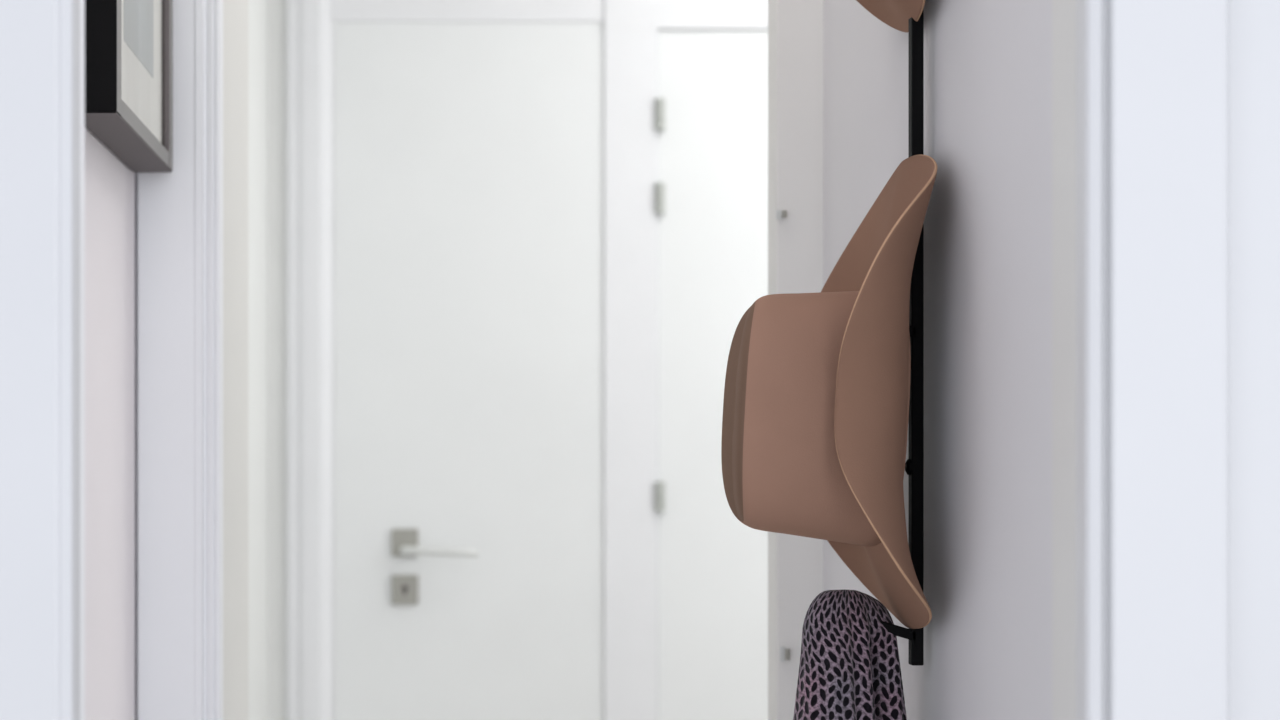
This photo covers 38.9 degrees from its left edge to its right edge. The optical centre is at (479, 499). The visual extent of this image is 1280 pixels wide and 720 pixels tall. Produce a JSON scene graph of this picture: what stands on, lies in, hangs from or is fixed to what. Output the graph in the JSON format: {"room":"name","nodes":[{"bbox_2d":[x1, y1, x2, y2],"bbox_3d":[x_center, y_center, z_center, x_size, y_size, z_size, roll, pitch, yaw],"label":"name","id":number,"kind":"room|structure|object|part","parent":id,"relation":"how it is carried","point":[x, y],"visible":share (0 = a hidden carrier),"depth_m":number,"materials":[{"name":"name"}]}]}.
{"room":"home hallway","nodes":[
{"label":"home hallway","id":0,"kind":"room"},
{"bbox_2d":[85,127,133,719],"bbox_3d":[-0.410,-0.175,1.452,0.100,2.550,0.845,0,0,0],"label":"wall","id":1,"kind":"structure","parent":0,"point":[109,182],"depth_m":1.75,"materials":[{"name":"white paint"}]},
{"bbox_2d":[0,0,79,719],"bbox_3d":[-0.266,0.025,1.009,0.080,2.150,0.018,0,0,0],"label":"trim","id":2,"kind":"structure","parent":1,"relation":"attached to","point":[40,39],"depth_m":1.00,"materials":[{"name":"white paint"}]},
{"bbox_2d":[80,0,84,719],"bbox_3d":[-0.232,0.060,1.024,0.012,2.080,0.012,0,0,0],"label":"trim","id":3,"kind":"structure","parent":1,"relation":"attached to","point":[82,2],"depth_m":1.02,"materials":[{"name":"white wood"}]},
{"bbox_2d":[85,0,172,171],"bbox_3d":[-0.338,-0.569,1.716,0.042,0.462,0.287,0,0,0],"label":"picture frame","id":4,"kind":"object","parent":1,"relation":"attached to","point":[129,43],"visible":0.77,"depth_m":1.69,"materials":[{"name":"black wood"}]},
{"bbox_3d":[-0.338,-0.570,1.582,0.042,0.460,0.020,0,0,0],"label":"rail","id":5,"kind":"part","parent":4,"relation":"part of","materials":[{"name":"black wood"}]},
{"bbox_2d":[124,0,153,77],"bbox_3d":[-0.325,-0.570,1.716,0.001,0.300,0.147,0,0,0],"label":"print","id":6,"kind":"object","parent":4,"relation":"attached to","point":[138,14],"depth_m":1.72},
{"bbox_3d":[-0.338,-0.347,1.716,0.041,0.016,0.247,0,0,0],"label":"rail","id":7,"kind":"part","parent":4,"relation":"part of","materials":[{"name":"black wood"}]},
{"bbox_3d":[-0.338,-0.570,1.849,0.042,0.460,0.020,0,0,0],"label":"rail","id":8,"kind":"part","parent":4,"relation":"part of","materials":[{"name":"black wood"}]},
{"bbox_2d":[134,172,136,719],"bbox_3d":[0.200,-0.175,2.000,2.800,2.550,0.200,0,0,0],"label":"wall","id":9,"kind":"structure","parent":0,"point":[135,173],"depth_m":1.90,"materials":[{"name":"white paint"}]},
{"bbox_2d":[137,0,222,719],"bbox_3d":[-0.315,-0.020,1.889,0.088,2.240,0.022,0,0,0],"label":"trim","id":10,"kind":"structure","parent":9,"relation":"attached to","point":[180,211],"depth_m":1.88,"materials":[{"name":"white paint"}]},
{"bbox_2d":[223,0,247,719],"bbox_3d":[-0.275,0.020,2.007,0.005,2.160,0.215,0,0,0],"label":"trim","id":11,"kind":"structure","parent":9,"relation":"attached to","point":[235,12],"depth_m":2.00,"materials":[{"name":"white wood"}]},
{"bbox_2d":[768,0,776,719],"bbox_3d":[0.314,0.020,1.918,0.006,2.160,0.054,0,0,0],"label":"trim","id":12,"kind":"structure","parent":9,"relation":"attached to","point":[772,4],"depth_m":1.91,"materials":[{"name":"grey paint"}]},
{"bbox_2d":[776,210,786,218],"bbox_3d":[0.315,-0.299,1.883,0.011,0.009,0.010,0,0,0],"label":"door catch","id":13,"kind":"structure","parent":9,"relation":"in","point":[780,214],"depth_m":1.89,"materials":[{"name":"metal"}]},
{"bbox_3d":[0.313,-0.299,1.887,0.007,0.009,0.003,0,0,0],"label":"plate","id":14,"kind":"part","parent":13,"relation":"part of","materials":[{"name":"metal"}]},
{"bbox_2d":[780,647,789,661],"bbox_3d":[0.319,0.162,1.883,0.010,0.016,0.010,0,0,0],"label":"door catch","id":15,"kind":"structure","parent":9,"relation":"in","point":[784,653],"depth_m":1.89,"materials":[{"name":"metal"}]},
{"bbox_3d":[0.317,0.162,1.887,0.006,0.016,0.003,0,0,0],"label":"plate","id":16,"kind":"part","parent":15,"relation":"part of","materials":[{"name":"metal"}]},
{"bbox_2d":[777,0,822,719],"bbox_3d":[0.337,-0.020,1.893,0.049,2.240,0.013,0,0,0],"label":"trim","id":17,"kind":"structure","parent":9,"relation":"attached to","point":[799,22],"depth_m":1.89,"materials":[{"name":"paint"}]},
{"bbox_2d":[248,0,267,719],"bbox_3d":[-0.470,-0.175,2.830,0.100,2.550,1.460,0,0,0],"label":"wall","id":18,"kind":"structure","parent":0,"point":[257,9],"depth_m":3.40,"materials":[{"name":"white paint"}]},
{"bbox_2d":[268,0,285,719],"bbox_3d":[0.540,-0.175,3.620,2.120,2.550,0.120,0,0,0],"label":"wall","id":19,"kind":"structure","parent":0,"point":[276,8],"depth_m":3.56,"materials":[{"name":"white paint"}]},
{"bbox_2d":[286,0,333,719],"bbox_3d":[-0.335,0.027,3.561,0.093,2.145,0.038,0,0,0],"label":"trim","id":20,"kind":"structure","parent":19,"relation":"attached to","point":[309,25],"depth_m":3.54,"materials":[{"name":"white paint"}]},
{"bbox_2d":[331,0,603,21],"bbox_3d":[-0.025,-1.000,3.573,0.540,0.110,0.034,0,0,0],"label":"trim","id":21,"kind":"structure","parent":19,"relation":"attached to","point":[341,10],"depth_m":3.56,"materials":[{"name":"white paint"}]},
{"bbox_2d":[334,22,603,719],"bbox_3d":[-0.022,0.073,3.556,0.534,2.037,0.101,0,0,0],"label":"door","id":22,"kind":"structure","parent":19,"relation":"in","point":[469,156],"depth_m":3.56,"materials":[{"name":"wood"}]},
{"bbox_3d":[-0.148,0.177,3.555,0.051,0.057,0.009,0,0,0],"label":"keyhole plate","id":23,"kind":"part","parent":22,"relation":"part of","materials":[{"name":"metal"}]},
{"bbox_3d":[-0.148,0.084,3.555,0.051,0.053,0.009,0,0,0],"label":"handle plate","id":24,"kind":"part","parent":22,"relation":"part of","materials":[{"name":"metal"}]},
{"bbox_3d":[-0.080,0.101,3.529,0.155,0.021,0.047,0,0,0],"label":"lever","id":25,"kind":"part","parent":22,"relation":"part of","materials":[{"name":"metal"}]},
{"bbox_2d":[604,28,657,719],"bbox_3d":[0.298,0.070,3.571,0.106,2.059,0.037,0,0,0],"label":"trim","id":26,"kind":"structure","parent":19,"relation":"attached to","point":[630,54],"depth_m":3.55,"materials":[{"name":"white paint"}]},
{"bbox_2d":[604,0,767,29],"bbox_3d":[0.700,-0.985,3.571,0.910,0.109,0.038,0,0,0],"label":"trim","id":27,"kind":"structure","parent":19,"relation":"attached to","point":[659,14],"depth_m":3.55,"materials":[{"name":"white paint"}]},
{"bbox_2d":[655,30,767,719],"bbox_3d":[0.749,0.081,3.574,0.807,2.022,0.065,0,0,0],"label":"door","id":28,"kind":"structure","parent":19,"relation":"in","point":[711,104],"depth_m":3.56,"materials":[{"name":"white wood"}]},
{"bbox_2d":[823,0,1051,719],"bbox_3d":[0.410,-0.175,1.480,0.100,2.550,0.840,0,0,0],"label":"wall","id":29,"kind":"structure","parent":0,"point":[988,63],"depth_m":1.31,"materials":[{"name":"white paint"}]},
{"bbox_2d":[881,8,923,665],"bbox_3d":[0.312,-0.394,1.430,0.096,1.050,0.014,0,0,0],"label":"coat rack","id":30,"kind":"object","parent":29,"relation":"attached to","point":[914,466],"visible":0.59,"depth_m":1.42,"materials":[{"name":"black metal"}]},
{"bbox_2d":[721,155,936,628],"bbox_3d":[0.272,-0.085,1.435,0.152,0.373,0.255,0,0,3],"label":"felt hat","id":31,"kind":"object","parent":30,"relation":"hanging from","point":[817,387],"visible":1,"depth_m":1.37,"materials":[{"name":"brown fabric"}]},
{"bbox_3d":[0.261,-0.067,1.430,0.126,0.203,0.142,3,0,0],"label":"crown","id":32,"kind":"part","parent":31,"relation":"part of","materials":[{"name":"brown fabric"}]},
{"bbox_2d":[793,590,906,719],"bbox_3d":[0.296,0.310,1.434,0.102,0.477,0.071,0,0,-24],"label":"scarf","id":33,"kind":"object","parent":30,"relation":"hanging from","point":[850,669],"visible":1,"depth_m":1.41,"materials":[{"name":"multicoloured fabric"}]},
{"bbox_2d":[856,0,924,31],"bbox_3d":[0.273,-0.565,1.445,0.162,0.373,0.259,0,0,7],"label":"felt hat","id":34,"kind":"object","parent":30,"relation":"hanging from","point":[896,14],"visible":0.94,"depth_m":1.48,"materials":[{"name":"brown fabric"}]},
{"bbox_2d":[1052,0,1075,719],"bbox_3d":[0.343,0.060,1.039,0.012,2.080,0.042,0,0,0],"label":"trim","id":35,"kind":"structure","parent":29,"relation":"attached to","point":[1063,11],"depth_m":1.04,"materials":[{"name":"grey paint"}]},
{"bbox_2d":[1230,0,1279,719],"bbox_3d":[0.100,-0.200,1.039,6.200,2.600,0.042,0,0,0],"label":"wall","id":36,"kind":"structure","parent":0,"point":[1254,24],"depth_m":1.02,"materials":[{"name":"white paint"}]},
{"bbox_2d":[1076,0,1229,719],"bbox_3d":[0.381,0.025,1.008,0.087,2.150,0.019,0,0,0],"label":"trim","id":37,"kind":"structure","parent":36,"relation":"attached to","point":[1153,76],"depth_m":1.00,"materials":[{"name":"white paint"}]}
]}

